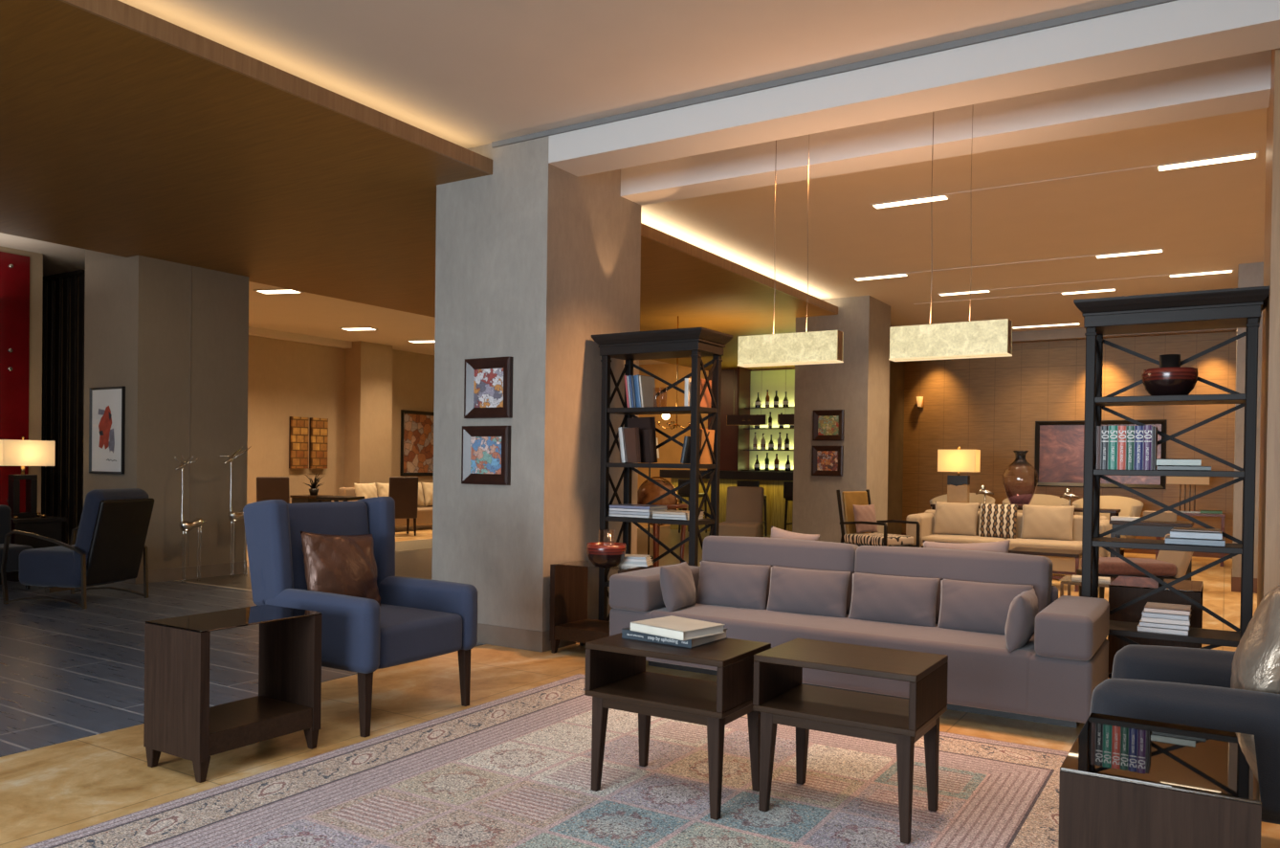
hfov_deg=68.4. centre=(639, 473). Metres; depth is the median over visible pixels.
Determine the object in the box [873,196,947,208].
diffuser
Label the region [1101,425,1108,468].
book
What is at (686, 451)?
book
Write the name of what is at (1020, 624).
sofa pillow
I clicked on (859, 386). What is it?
column
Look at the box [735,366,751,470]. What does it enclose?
wall
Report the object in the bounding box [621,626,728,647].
book
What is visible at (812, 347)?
pendant lamp
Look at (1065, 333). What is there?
beam
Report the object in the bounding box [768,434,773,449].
bottle
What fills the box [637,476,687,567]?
globe
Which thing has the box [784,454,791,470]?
bottle
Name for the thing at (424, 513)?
sofa
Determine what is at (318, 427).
picture
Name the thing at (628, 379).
book
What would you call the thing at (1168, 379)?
vase
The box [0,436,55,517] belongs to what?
table lamp
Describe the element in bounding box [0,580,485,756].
floor dark tiles
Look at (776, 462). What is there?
bottle
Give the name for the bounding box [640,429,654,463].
book
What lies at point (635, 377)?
book
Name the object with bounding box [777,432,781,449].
bottle
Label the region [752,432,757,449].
bottle
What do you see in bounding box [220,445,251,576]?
sculpture
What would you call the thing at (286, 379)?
wall
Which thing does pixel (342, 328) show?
diffuser
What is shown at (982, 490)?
figurine
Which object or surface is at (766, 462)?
bottle
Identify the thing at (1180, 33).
beam
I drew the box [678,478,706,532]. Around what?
bar stool
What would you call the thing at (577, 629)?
shelf
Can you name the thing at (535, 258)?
column
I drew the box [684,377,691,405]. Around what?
book
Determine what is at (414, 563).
floor grey tiles
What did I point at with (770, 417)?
bottle
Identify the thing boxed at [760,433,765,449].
bottle
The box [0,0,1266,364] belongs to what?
ceiling
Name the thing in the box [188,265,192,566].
trim
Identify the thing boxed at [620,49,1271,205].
beam
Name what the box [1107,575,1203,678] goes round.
side table
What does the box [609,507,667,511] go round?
magazine
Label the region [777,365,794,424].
pendant lamp
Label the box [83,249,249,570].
wall
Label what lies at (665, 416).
chandelier
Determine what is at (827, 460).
artwork
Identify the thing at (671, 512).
magazine
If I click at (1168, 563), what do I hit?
lounge chair
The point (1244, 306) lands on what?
bookcase
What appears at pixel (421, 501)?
sofa cushion
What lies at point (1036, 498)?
tub chair
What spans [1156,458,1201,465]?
book
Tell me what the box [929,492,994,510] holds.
tub chair
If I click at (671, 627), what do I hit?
book
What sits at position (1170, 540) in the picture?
book
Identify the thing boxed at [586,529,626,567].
bowl
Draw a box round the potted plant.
[305,472,324,495]
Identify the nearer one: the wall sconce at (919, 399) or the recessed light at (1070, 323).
the recessed light at (1070, 323)
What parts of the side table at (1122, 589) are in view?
glass, panel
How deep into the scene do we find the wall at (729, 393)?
20.14 m
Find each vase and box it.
[1002,450,1038,507]
[1141,353,1198,395]
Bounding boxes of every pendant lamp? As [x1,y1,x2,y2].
[726,366,768,424]
[737,140,843,367]
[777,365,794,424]
[888,114,1012,361]
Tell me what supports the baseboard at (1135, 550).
attached to the wall at (992, 406)
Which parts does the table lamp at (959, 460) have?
lamp shade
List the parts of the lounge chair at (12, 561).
backrest, seat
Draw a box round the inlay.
[175,579,251,590]
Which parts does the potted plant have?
pot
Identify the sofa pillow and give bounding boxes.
[660,561,695,612]
[695,560,770,609]
[766,565,850,617]
[848,571,939,626]
[937,577,1033,634]
[1004,588,1037,652]
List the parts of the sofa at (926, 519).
arm, seat, backrest, seat, arm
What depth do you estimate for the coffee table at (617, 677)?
3.64 m
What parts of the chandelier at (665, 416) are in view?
globe bulb, stem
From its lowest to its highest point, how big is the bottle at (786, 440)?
0.347 m
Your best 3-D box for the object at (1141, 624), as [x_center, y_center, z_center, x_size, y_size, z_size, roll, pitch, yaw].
[2.842,0.809,5.099,0.229,0.026,0.250,1,1,32]
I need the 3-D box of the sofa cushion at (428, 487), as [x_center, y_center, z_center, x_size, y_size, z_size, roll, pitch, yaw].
[-4.063,0.401,18.548,0.240,0.466,0.550,1,1,32]
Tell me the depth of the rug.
3.65 m
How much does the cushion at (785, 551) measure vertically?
0.451 m
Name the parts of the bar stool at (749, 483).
backrest, leg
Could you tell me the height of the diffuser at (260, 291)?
0.006 m
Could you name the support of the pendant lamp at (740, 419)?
hanging from the ceiling at (116, 139)
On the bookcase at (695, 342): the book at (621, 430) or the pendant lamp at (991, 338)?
the book at (621, 430)
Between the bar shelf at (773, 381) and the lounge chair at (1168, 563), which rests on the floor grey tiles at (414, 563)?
the bar shelf at (773, 381)
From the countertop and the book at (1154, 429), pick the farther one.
the countertop
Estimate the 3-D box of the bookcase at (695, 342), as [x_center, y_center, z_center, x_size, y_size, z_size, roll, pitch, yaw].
[0.139,0.120,6.786,0.906,2.226,0.476,1,1,32]
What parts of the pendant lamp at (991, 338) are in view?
lamp shade, plate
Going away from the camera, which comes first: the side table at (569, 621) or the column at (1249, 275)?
the side table at (569, 621)
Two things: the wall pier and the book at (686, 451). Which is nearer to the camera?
the book at (686, 451)
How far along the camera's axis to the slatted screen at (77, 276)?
11.99 m
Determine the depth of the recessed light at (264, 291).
12.63 m
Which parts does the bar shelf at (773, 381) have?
shelf, shelf, shelf, shelf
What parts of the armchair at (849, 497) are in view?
leg, backrest, arm, leg, seat, rail, arm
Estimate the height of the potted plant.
0.408 m
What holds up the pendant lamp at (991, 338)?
hanging from the ceiling at (467, 74)
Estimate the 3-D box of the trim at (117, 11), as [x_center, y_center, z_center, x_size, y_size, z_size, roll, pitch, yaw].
[-2.406,-2.168,4.515,0.020,0.102,19.130,1,1,32]
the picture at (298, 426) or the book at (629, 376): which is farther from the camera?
the picture at (298, 426)
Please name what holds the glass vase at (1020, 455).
on the console table at (1113, 512)
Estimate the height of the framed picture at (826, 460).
0.410 m
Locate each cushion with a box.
[300,530,380,606]
[353,482,377,498]
[375,482,389,496]
[418,482,424,506]
[421,482,433,506]
[702,535,858,614]
[771,525,819,540]
[852,504,878,532]
[854,545,1052,633]
[922,539,1010,552]
[932,501,979,535]
[977,503,1017,538]
[1020,504,1074,540]
[1230,584,1279,693]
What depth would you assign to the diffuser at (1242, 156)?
6.84 m
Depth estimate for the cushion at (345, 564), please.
4.86 m
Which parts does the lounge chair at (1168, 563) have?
leg, leg, frame, seat, backrest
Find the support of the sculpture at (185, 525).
on the floor grey tiles at (414, 563)
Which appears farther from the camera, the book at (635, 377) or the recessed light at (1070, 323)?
the recessed light at (1070, 323)
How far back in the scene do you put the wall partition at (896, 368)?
16.43 m
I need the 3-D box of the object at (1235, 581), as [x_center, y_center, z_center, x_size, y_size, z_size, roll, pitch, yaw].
[7.147,1.214,10.412,1.041,0.160,0.986,1,1,32]
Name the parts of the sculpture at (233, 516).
leg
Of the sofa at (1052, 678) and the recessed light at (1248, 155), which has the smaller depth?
the sofa at (1052, 678)
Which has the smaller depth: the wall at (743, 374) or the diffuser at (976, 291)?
the diffuser at (976, 291)
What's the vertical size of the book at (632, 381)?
0.232 m
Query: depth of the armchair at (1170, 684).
2.84 m
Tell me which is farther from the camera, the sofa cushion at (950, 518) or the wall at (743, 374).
the wall at (743, 374)
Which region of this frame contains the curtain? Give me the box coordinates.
[41,269,85,544]
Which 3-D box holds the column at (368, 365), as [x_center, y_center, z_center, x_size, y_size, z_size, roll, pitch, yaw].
[-5.303,-0.740,18.400,0.430,3.560,0.800,1,1,32]
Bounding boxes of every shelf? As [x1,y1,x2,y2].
[208,695,312,755]
[554,617,609,642]
[584,670,752,718]
[741,369,794,471]
[752,684,947,736]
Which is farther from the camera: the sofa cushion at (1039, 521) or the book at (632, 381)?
the sofa cushion at (1039, 521)
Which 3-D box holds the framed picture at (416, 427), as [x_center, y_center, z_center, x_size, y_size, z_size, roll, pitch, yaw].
[-4.443,-0.626,20.138,0.054,1.360,1.750,1,1,32]
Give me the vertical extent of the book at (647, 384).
0.230 m
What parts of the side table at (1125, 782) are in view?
panel, glass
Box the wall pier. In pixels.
[0,245,43,514]
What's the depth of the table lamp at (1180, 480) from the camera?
13.24 m
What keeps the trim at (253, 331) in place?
attached to the wall at (286, 379)
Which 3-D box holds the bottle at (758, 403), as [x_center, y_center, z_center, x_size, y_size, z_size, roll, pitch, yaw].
[2.470,-1.526,19.686,0.124,0.322,0.121,1,1,32]
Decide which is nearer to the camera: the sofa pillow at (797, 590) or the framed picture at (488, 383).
the sofa pillow at (797, 590)
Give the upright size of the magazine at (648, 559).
0.016 m
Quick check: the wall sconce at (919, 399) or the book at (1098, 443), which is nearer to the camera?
the book at (1098, 443)
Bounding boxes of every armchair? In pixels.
[0,487,154,609]
[242,496,477,737]
[836,488,920,547]
[1089,643,1279,823]
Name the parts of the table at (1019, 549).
leg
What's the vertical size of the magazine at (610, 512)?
0.021 m
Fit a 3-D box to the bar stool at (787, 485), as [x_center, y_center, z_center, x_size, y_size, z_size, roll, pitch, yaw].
[2.832,0.657,16.780,0.440,1.020,0.424,1,1,32]
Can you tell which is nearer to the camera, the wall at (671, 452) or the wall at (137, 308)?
the wall at (137, 308)
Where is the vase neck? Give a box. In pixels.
[1159,353,1180,367]
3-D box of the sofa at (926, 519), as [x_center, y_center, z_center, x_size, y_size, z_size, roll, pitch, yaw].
[4.583,0.875,11.784,2.300,0.740,0.890,1,1,32]
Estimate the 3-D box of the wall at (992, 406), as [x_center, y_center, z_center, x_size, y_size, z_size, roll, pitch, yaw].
[8.473,-0.509,14.544,10.200,3.560,0.150,1,1,32]
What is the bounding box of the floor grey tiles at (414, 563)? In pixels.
[179,525,771,589]
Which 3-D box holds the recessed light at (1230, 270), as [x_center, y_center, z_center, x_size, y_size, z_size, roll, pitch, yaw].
[5.272,-2.295,11.415,3.250,0.014,0.140,1,1,32]
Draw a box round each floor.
[0,522,1279,847]
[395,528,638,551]
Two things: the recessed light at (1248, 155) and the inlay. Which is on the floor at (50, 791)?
the inlay
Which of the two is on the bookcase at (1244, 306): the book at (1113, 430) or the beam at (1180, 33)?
the book at (1113, 430)
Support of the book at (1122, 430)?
on the bookcase at (1244, 306)
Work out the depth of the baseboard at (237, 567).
10.07 m
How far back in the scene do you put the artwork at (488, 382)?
6.69 m
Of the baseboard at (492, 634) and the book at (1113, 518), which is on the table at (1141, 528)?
the book at (1113, 518)
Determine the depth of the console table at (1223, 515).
13.00 m
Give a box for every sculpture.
[174,454,206,581]
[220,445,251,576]
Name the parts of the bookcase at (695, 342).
post, post, shelf, shelf, cornice, shelf, post, post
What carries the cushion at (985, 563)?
on the sofa at (1052, 678)
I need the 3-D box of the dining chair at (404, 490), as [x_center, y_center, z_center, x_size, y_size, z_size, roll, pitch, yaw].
[-4.185,0.566,16.426,0.500,1.018,0.568,0,1,-28]
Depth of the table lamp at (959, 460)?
12.89 m
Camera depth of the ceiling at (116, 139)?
6.95 m
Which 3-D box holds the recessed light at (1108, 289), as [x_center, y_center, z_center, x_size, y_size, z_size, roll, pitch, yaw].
[4.874,-2.311,12.393,2.500,0.014,0.140,1,1,32]
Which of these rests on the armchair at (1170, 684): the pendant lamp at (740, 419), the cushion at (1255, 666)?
the cushion at (1255, 666)
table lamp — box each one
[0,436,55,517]
[937,445,980,502]
[1166,476,1209,512]
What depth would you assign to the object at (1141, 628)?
5.00 m
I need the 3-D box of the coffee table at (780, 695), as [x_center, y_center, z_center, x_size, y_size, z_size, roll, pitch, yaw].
[0.787,0.971,3.530,0.604,0.584,0.424,1,1,32]
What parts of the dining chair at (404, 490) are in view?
leg, leg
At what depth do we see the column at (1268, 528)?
4.57 m
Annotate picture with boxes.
[88,386,125,473]
[288,416,308,467]
[308,417,328,467]
[400,409,433,475]
[461,425,510,485]
[463,355,512,418]
[811,445,843,476]
[812,409,844,440]
[1034,419,1167,488]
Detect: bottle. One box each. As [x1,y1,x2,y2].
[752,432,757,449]
[753,454,760,469]
[754,392,761,407]
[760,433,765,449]
[764,452,769,470]
[765,389,769,407]
[768,411,772,427]
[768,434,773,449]
[773,390,778,407]
[773,453,779,470]
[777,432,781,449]
[782,391,789,406]
[784,433,789,449]
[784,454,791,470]
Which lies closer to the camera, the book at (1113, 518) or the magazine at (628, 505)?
the magazine at (628, 505)
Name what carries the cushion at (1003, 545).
on the sofa at (1052, 678)
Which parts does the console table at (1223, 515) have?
leg, leg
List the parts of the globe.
leg, leg, leg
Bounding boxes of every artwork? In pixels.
[470,436,501,473]
[473,367,503,407]
[816,450,838,470]
[817,415,838,435]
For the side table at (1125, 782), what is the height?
0.612 m
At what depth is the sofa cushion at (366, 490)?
17.01 m
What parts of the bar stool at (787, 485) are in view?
leg, backrest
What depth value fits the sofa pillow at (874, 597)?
5.31 m
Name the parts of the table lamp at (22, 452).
lamp shade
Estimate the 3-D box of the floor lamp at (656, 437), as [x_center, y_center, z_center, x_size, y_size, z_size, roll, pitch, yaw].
[0.129,0.337,12.995,0.280,1.660,0.280,1,1,32]
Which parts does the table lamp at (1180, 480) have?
rod, lamp shade, rod, rod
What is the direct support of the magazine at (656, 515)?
on the magazine at (653, 517)
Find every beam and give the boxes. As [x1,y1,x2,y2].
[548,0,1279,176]
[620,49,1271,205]
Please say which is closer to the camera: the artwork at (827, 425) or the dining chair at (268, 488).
the artwork at (827, 425)
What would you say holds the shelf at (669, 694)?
attached to the coffee table at (617, 677)
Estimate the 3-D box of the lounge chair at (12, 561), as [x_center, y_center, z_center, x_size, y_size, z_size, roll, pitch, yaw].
[-6.317,0.717,9.039,0.650,0.800,0.670,1,1,32]
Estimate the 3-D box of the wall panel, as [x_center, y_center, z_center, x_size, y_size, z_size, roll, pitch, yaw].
[-7.733,-0.658,8.934,0.044,3.480,3.600,1,1,32]
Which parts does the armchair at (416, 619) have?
arm, backrest, leg, seat, arm, leg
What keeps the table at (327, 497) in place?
on the floor at (50, 791)
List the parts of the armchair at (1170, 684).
arm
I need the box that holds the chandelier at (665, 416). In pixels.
[655,315,690,429]
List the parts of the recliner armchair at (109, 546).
arm frame, seat, cross rail, arm frame, backrest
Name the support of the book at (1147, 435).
on the bookcase at (1244, 306)
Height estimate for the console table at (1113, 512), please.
0.800 m
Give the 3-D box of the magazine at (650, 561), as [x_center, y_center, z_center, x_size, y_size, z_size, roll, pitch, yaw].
[-0.048,0.599,6.415,0.230,0.016,0.188,1,1,12]
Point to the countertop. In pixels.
(772, 482)
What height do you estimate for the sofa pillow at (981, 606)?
0.278 m
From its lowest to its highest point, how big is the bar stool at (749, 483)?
1.020 m
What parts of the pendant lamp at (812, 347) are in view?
lamp shade, plate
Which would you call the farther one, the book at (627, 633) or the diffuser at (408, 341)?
the diffuser at (408, 341)
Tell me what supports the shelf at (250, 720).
attached to the side table at (179, 720)
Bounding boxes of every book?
[617,426,636,463]
[617,427,640,463]
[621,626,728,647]
[624,375,629,407]
[626,375,631,407]
[627,417,657,462]
[628,375,634,407]
[630,615,725,639]
[631,375,636,407]
[633,374,650,407]
[639,375,657,407]
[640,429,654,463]
[680,436,690,463]
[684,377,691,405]
[699,428,714,463]
[700,377,711,407]
[1096,425,1101,468]
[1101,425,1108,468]
[1107,425,1118,469]
[1110,515,1140,521]
[1117,425,1126,469]
[1125,425,1134,469]
[1134,425,1144,469]
[1143,424,1153,469]
[1151,426,1157,469]
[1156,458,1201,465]
[1157,464,1212,470]
[1165,534,1225,546]
[1169,529,1222,539]
[1200,509,1222,513]
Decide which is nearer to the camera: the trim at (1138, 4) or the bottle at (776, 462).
the trim at (1138, 4)
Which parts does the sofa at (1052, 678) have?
arm, seat, frame, arm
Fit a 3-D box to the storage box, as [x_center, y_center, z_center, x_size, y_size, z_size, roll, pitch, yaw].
[5.797,0.480,10.504,0.320,0.110,0.220,1,1,32]
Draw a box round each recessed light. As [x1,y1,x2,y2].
[253,288,304,293]
[339,327,378,330]
[407,339,434,342]
[852,248,1164,280]
[870,151,1258,208]
[913,287,1117,305]
[937,268,1234,295]
[1012,322,1081,328]
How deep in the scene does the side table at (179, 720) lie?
3.95 m
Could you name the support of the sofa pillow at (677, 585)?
on the sofa at (1052, 678)
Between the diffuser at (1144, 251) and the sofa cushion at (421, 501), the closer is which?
the diffuser at (1144, 251)
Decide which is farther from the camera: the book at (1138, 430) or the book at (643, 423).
the book at (643, 423)
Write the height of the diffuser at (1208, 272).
0.006 m
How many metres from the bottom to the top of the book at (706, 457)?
0.241 m
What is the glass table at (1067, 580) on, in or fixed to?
on the floor at (50, 791)
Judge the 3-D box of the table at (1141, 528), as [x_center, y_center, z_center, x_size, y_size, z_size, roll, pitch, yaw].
[5.734,0.903,10.567,0.800,0.740,0.600,1,1,32]
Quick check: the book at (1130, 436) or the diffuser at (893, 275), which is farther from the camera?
the diffuser at (893, 275)
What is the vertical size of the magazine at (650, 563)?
0.016 m
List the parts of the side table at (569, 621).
leg, panel, glass, panel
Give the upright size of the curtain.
3.440 m
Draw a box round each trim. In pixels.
[59,0,838,314]
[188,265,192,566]
[248,326,352,348]
[491,0,1177,148]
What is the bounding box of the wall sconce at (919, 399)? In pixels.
[916,396,924,408]
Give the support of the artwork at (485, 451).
attached to the framed picture at (485, 450)
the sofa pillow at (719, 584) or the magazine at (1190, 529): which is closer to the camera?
the magazine at (1190, 529)
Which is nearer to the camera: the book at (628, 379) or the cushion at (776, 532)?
the cushion at (776, 532)
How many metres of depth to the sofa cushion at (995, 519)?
11.84 m
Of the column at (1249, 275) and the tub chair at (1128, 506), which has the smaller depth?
the column at (1249, 275)
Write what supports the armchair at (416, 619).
on the floor at (50, 791)
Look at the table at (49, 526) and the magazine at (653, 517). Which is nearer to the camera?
the magazine at (653, 517)
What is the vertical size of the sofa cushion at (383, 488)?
0.466 m
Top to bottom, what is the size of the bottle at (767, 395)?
0.372 m
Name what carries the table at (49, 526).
on the floor dark tiles at (68, 672)
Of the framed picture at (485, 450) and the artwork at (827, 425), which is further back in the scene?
the artwork at (827, 425)
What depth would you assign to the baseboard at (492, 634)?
6.59 m
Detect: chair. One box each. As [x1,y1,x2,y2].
[0,504,33,589]
[256,476,289,503]
[388,476,418,535]
[718,485,764,536]
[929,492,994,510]
[1002,493,1069,512]
[1071,495,1143,555]
[1076,533,1193,597]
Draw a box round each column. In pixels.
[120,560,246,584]
[344,340,392,486]
[431,135,641,631]
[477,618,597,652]
[792,295,890,542]
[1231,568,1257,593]
[1232,262,1263,577]
[1257,47,1279,606]
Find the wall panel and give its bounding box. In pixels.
[0,251,29,511]
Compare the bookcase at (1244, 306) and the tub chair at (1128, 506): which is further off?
the tub chair at (1128, 506)
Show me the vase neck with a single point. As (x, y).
(1166, 360)
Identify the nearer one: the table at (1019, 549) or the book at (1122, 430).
the book at (1122, 430)
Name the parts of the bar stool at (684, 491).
leg, backrest, seat, leg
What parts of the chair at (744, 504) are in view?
seat, backrest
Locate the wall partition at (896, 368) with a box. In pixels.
[886,360,904,534]
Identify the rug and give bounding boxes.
[22,673,1069,847]
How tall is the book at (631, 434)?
0.252 m
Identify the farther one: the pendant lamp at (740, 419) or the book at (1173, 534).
the pendant lamp at (740, 419)
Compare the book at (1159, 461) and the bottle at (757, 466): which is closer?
the book at (1159, 461)
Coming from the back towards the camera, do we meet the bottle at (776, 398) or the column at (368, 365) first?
the bottle at (776, 398)
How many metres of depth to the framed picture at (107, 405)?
9.82 m
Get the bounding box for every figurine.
[975,485,994,503]
[1059,487,1080,506]
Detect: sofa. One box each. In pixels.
[338,486,432,526]
[609,525,1109,728]
[905,508,1112,574]
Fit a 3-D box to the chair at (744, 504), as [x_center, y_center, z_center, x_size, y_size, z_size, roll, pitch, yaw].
[1.502,0.690,13.973,0.600,0.974,0.716,1,1,17]
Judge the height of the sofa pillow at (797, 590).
0.278 m
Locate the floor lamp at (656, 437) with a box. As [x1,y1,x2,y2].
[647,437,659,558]
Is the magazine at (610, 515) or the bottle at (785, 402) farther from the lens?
the bottle at (785, 402)
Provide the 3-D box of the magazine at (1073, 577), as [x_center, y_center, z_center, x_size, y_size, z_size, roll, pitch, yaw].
[3.911,0.910,8.168,0.300,0.020,0.200,1,1,26]
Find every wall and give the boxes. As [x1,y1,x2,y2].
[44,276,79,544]
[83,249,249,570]
[246,334,434,504]
[637,363,794,490]
[706,369,737,470]
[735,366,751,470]
[902,330,1236,543]
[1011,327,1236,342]
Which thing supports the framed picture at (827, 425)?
attached to the column at (859, 386)
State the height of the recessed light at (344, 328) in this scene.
0.018 m
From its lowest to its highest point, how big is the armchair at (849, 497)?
1.015 m
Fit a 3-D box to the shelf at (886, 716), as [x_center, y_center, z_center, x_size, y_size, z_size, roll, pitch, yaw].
[0.789,0.877,3.529,0.604,0.022,0.424,1,1,32]
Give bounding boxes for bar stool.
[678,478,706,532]
[736,480,767,535]
[783,481,793,529]
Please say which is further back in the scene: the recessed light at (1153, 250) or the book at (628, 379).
the recessed light at (1153, 250)
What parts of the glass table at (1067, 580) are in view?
leg, leg, frame, glass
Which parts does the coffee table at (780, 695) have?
leg, panel, leg, leg, panel, leg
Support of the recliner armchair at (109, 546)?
on the floor dark tiles at (68, 672)
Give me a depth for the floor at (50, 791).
4.46 m
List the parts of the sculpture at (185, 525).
leg, leg, leg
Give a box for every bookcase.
[591,327,732,620]
[1073,285,1269,677]
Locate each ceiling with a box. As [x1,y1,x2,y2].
[0,0,836,371]
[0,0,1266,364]
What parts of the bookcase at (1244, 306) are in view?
post, post, shelf, shelf, shelf, cornice, shelf, post, post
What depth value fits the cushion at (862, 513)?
11.64 m
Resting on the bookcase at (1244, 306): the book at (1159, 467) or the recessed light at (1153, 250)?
the book at (1159, 467)
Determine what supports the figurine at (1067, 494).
on the console table at (1113, 512)
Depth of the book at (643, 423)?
6.84 m
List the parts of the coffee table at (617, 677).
leg, panel, leg, leg, panel, leg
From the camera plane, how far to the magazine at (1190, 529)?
4.97 m
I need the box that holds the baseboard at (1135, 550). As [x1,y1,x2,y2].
[901,531,1232,558]
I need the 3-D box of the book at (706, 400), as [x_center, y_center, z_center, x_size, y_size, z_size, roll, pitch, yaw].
[0.434,-0.561,6.632,0.050,0.200,0.200,1,1,32]
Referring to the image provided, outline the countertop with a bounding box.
[659,469,793,534]
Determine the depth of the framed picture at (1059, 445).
15.35 m
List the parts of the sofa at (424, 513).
backrest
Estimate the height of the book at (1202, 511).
0.040 m
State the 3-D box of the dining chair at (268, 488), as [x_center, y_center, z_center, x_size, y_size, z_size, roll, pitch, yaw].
[-5.575,0.567,14.497,0.500,1.018,0.568,0,1,-38]
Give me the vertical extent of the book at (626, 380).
0.235 m
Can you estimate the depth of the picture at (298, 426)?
17.17 m
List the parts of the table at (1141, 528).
leg, leg, leg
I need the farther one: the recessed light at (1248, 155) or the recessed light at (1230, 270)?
the recessed light at (1230, 270)
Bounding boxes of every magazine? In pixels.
[609,503,667,508]
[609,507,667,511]
[609,510,652,515]
[609,513,652,518]
[618,561,652,566]
[619,558,652,564]
[622,556,651,561]
[623,553,650,559]
[652,509,704,514]
[652,513,704,517]
[652,515,703,520]
[1071,574,1110,581]
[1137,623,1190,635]
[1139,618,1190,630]
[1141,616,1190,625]
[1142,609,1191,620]
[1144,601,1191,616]
[1172,527,1220,532]
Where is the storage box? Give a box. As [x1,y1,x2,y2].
[1143,510,1176,522]
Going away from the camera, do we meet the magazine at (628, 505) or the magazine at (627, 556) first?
the magazine at (627, 556)
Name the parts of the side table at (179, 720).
leg, panel, leg, glass, panel, leg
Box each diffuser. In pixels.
[257,289,300,293]
[342,328,375,330]
[408,340,434,342]
[855,273,906,280]
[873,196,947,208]
[939,289,989,295]
[1061,288,1115,294]
[1096,249,1162,258]
[1158,153,1255,171]
[1169,270,1231,277]
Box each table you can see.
[5,515,66,581]
[143,604,322,782]
[315,495,364,502]
[549,558,654,653]
[584,632,771,819]
[752,637,948,843]
[930,503,1120,529]
[1008,546,1081,591]
[1058,712,1261,847]
[1059,574,1115,595]
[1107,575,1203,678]
[1109,520,1193,579]
[1155,512,1225,566]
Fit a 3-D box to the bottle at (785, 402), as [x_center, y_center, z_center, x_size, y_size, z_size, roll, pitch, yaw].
[2.996,-1.516,19.358,0.124,0.322,0.121,1,1,32]
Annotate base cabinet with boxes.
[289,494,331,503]
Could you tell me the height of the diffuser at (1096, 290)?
0.006 m

